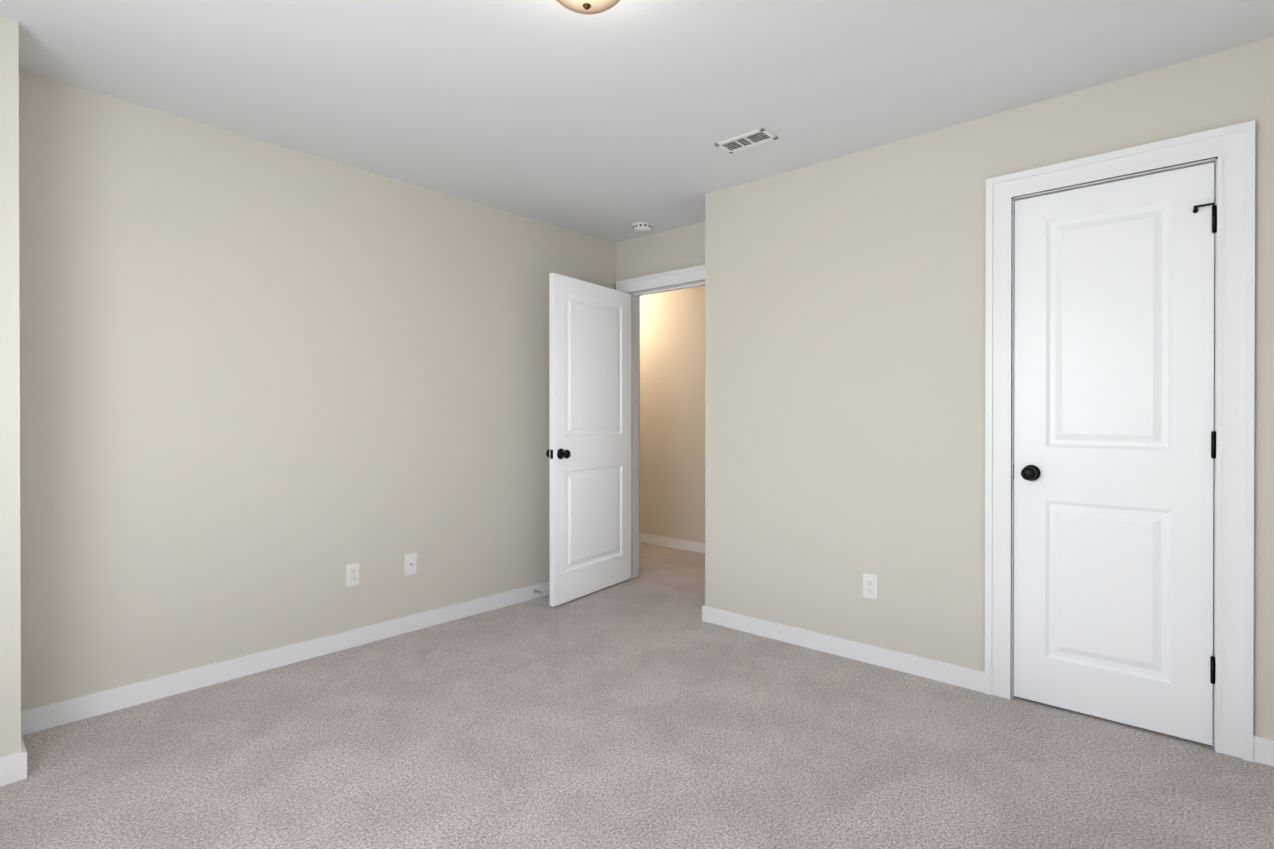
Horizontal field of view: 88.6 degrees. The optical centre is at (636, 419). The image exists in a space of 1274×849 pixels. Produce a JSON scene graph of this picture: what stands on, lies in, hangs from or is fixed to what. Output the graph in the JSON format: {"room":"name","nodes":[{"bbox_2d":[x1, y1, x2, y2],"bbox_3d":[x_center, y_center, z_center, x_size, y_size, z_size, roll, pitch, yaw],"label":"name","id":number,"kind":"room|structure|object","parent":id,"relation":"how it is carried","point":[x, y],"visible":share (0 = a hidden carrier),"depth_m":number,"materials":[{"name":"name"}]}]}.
{"room":"empty bedroom","nodes":[
{"label":"empty bedroom","id":0,"kind":"room"},
{"bbox_2d":[19,70,615,710],"bbox_3d":[-1.226,-0.066,3.658,0.120,2.440,3.338,0,0,42],"label":"wall","id":1,"kind":"structure","parent":0,"point":[269,390],"depth_m":2.97,"materials":[{"name":"beige paint"}]},
{"bbox_2d":[24,581,549,732],"bbox_3d":[-1.214,1.112,3.571,0.020,0.085,3.218,0,0,42],"label":"baseboard","id":2,"kind":"structure","parent":1,"relation":"attached to","point":[79,708],"depth_m":2.96,"materials":[{"name":"white paint"}]},
{"bbox_2d":[346,562,359,586],"bbox_3d":[-1.444,0.790,3.318,0.009,0.115,0.070,0,0,42],"label":"outlet","id":3,"kind":"object","parent":1,"relation":"attached to","point":[352,574],"visible":1,"depth_m":3.32,"materials":[{"name":"white plastic"}]},
{"bbox_2d":[405,553,416,575],"bbox_3d":[-1.229,0.789,3.555,0.017,0.115,0.070,0,0,42],"label":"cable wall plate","id":4,"kind":"object","parent":1,"relation":"attached to","point":[411,564],"visible":1,"depth_m":3.55,"materials":[{"name":"white plastic"}]},
{"bbox_2d":[0,542,1273,848],"bbox_3d":[-0.588,1.185,3.229,6.770,0.060,5.340,0,0,42],"label":"floor","id":5,"kind":"structure","parent":0,"point":[646,708],"depth_m":2.23,"materials":[{"name":"carpet"}]},
{"bbox_2d":[0,15,20,757],"bbox_3d":[-2.483,-0.060,1.939,0.520,2.440,0.902,0,0,42],"label":"wall bump-out","id":6,"kind":"object","parent":5,"relation":"on","point":[10,665],"visible":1,"depth_m":2.09,"materials":[{"name":"beige paint"}]},
{"bbox_2d":[0,745,26,785],"bbox_3d":[-2.229,1.118,1.828,0.013,0.085,0.765,0,0,42],"label":"baseboard","id":7,"kind":"structure","parent":5,"relation":"on","point":[12,767],"depth_m":2.09,"materials":[{"name":"white paint"}]},
{"bbox_2d":[0,0,1273,242],"bbox_3d":[-0.588,-1.315,3.219,6.770,0.060,5.340,0,0,42],"label":"ceiling","id":8,"kind":"structure","parent":0,"point":[616,120],"depth_m":2.42,"materials":[{"name":"white paint"}]},
{"bbox_2d":[556,0,620,14],"bbox_3d":[-0.140,-1.212,1.819,0.300,0.135,0.300,0,0,42],"label":"dome light fixture","id":9,"kind":"object","parent":8,"relation":"attached to","point":[588,7],"visible":1,"depth_m":1.83,"materials":[{"name":"beige glass"}]},
{"bbox_2d":[632,222,652,232],"bbox_3d":[0.036,-1.268,4.323,0.136,0.041,0.136,0,0,42],"label":"smoke detector","id":10,"kind":"object","parent":8,"relation":"attached to","point":[642,227],"visible":1,"depth_m":4.28,"materials":[{"name":"white plastic"}]},
{"bbox_2d":[714,128,777,153],"bbox_3d":[0.501,-1.278,3.002,0.260,0.012,0.135,0,0,42],"label":"ceiling vent","id":11,"kind":"object","parent":8,"relation":"in","point":[747,140],"visible":1,"depth_m":3.00,"materials":[{"name":"white plastic"}]},
{"bbox_2d":[616,221,704,280],"bbox_3d":[0.343,-0.069,4.417,1.220,2.440,0.120,0,0,42],"label":"wall","id":12,"kind":"structure","parent":0,"point":[672,249],"depth_m":4.49,"materials":[{"name":"beige paint"}]},
{"bbox_2d":[546,273,630,606],"bbox_3d":[-0.287,0.123,4.333,0.171,2.033,0.847,0,0,34],"label":"entry door","id":13,"kind":"structure","parent":12,"relation":"in","point":[588,453],"depth_m":4.26,"materials":[{"name":"white paint"}]},
{"bbox_2d":[616,265,704,577],"bbox_3d":[0.290,0.074,4.464,1.046,2.153,0.163,0,0,42],"label":"door frame","id":14,"kind":"structure","parent":12,"relation":"attached to","point":[636,288],"depth_m":4.73,"materials":[{"name":"white paint"}]},
{"bbox_2d":[640,285,704,542],"bbox_3d":[1.143,-0.072,5.177,6.770,2.440,0.120,0,0,42],"label":"wall","id":15,"kind":"structure","parent":0,"point":[672,414],"depth_m":5.82,"materials":[{"name":"beige paint"}]},
{"bbox_2d":[640,533,704,552],"bbox_3d":[1.100,1.106,5.132,6.530,0.085,0.013,0,0,42],"label":"baseboard","id":16,"kind":"structure","parent":15,"relation":"attached to","point":[699,547],"depth_m":5.81,"materials":[{"name":"white paint"}]},
{"bbox_2d":[705,37,1273,739],"bbox_3d":[1.549,-0.063,2.786,2.990,2.440,0.120,0,0,42],"label":"wall","id":17,"kind":"structure","parent":0,"point":[845,373],"depth_m":3.04,"materials":[{"name":"beige paint"}]},
{"bbox_2d":[702,605,984,692],"bbox_3d":[0.928,1.113,3.252,1.474,0.085,0.013,0,0,42],"label":"baseboard","id":18,"kind":"structure","parent":17,"relation":"attached to","point":[965,677],"depth_m":3.14,"materials":[{"name":"white paint"}]},
{"bbox_2d":[863,573,877,598],"bbox_3d":[1.106,0.791,3.096,0.070,0.115,0.009,0,0,42],"label":"outlet","id":19,"kind":"object","parent":17,"relation":"attached to","point":[870,585],"visible":1,"depth_m":3.09,"materials":[{"name":"white plastic"}]},
{"bbox_2d":[1014,162,1216,744],"bbox_3d":[1.806,0.122,2.507,0.625,2.048,0.171,0,0,42],"label":"closet door","id":20,"kind":"structure","parent":17,"relation":"in","point":[1114,444],"depth_m":2.47,"materials":[{"name":"white paint"}]},
{"bbox_2d":[985,120,1254,761],"bbox_3d":[1.822,0.074,2.529,0.824,2.168,0.142,0,0,42],"label":"trim","id":21,"kind":"structure","parent":17,"relation":"attached to","point":[1229,151],"depth_m":2.27,"materials":[{"name":"white paint"}]},
{"bbox_2d":[1253,735,1273,765],"bbox_3d":[2.302,1.118,2.034,0.561,0.085,0.013,0,0,42],"label":"baseboard","id":22,"kind":"structure","parent":17,"relation":"attached to","point":[1263,748],"depth_m":2.20,"materials":[{"name":"white paint"}]}
]}

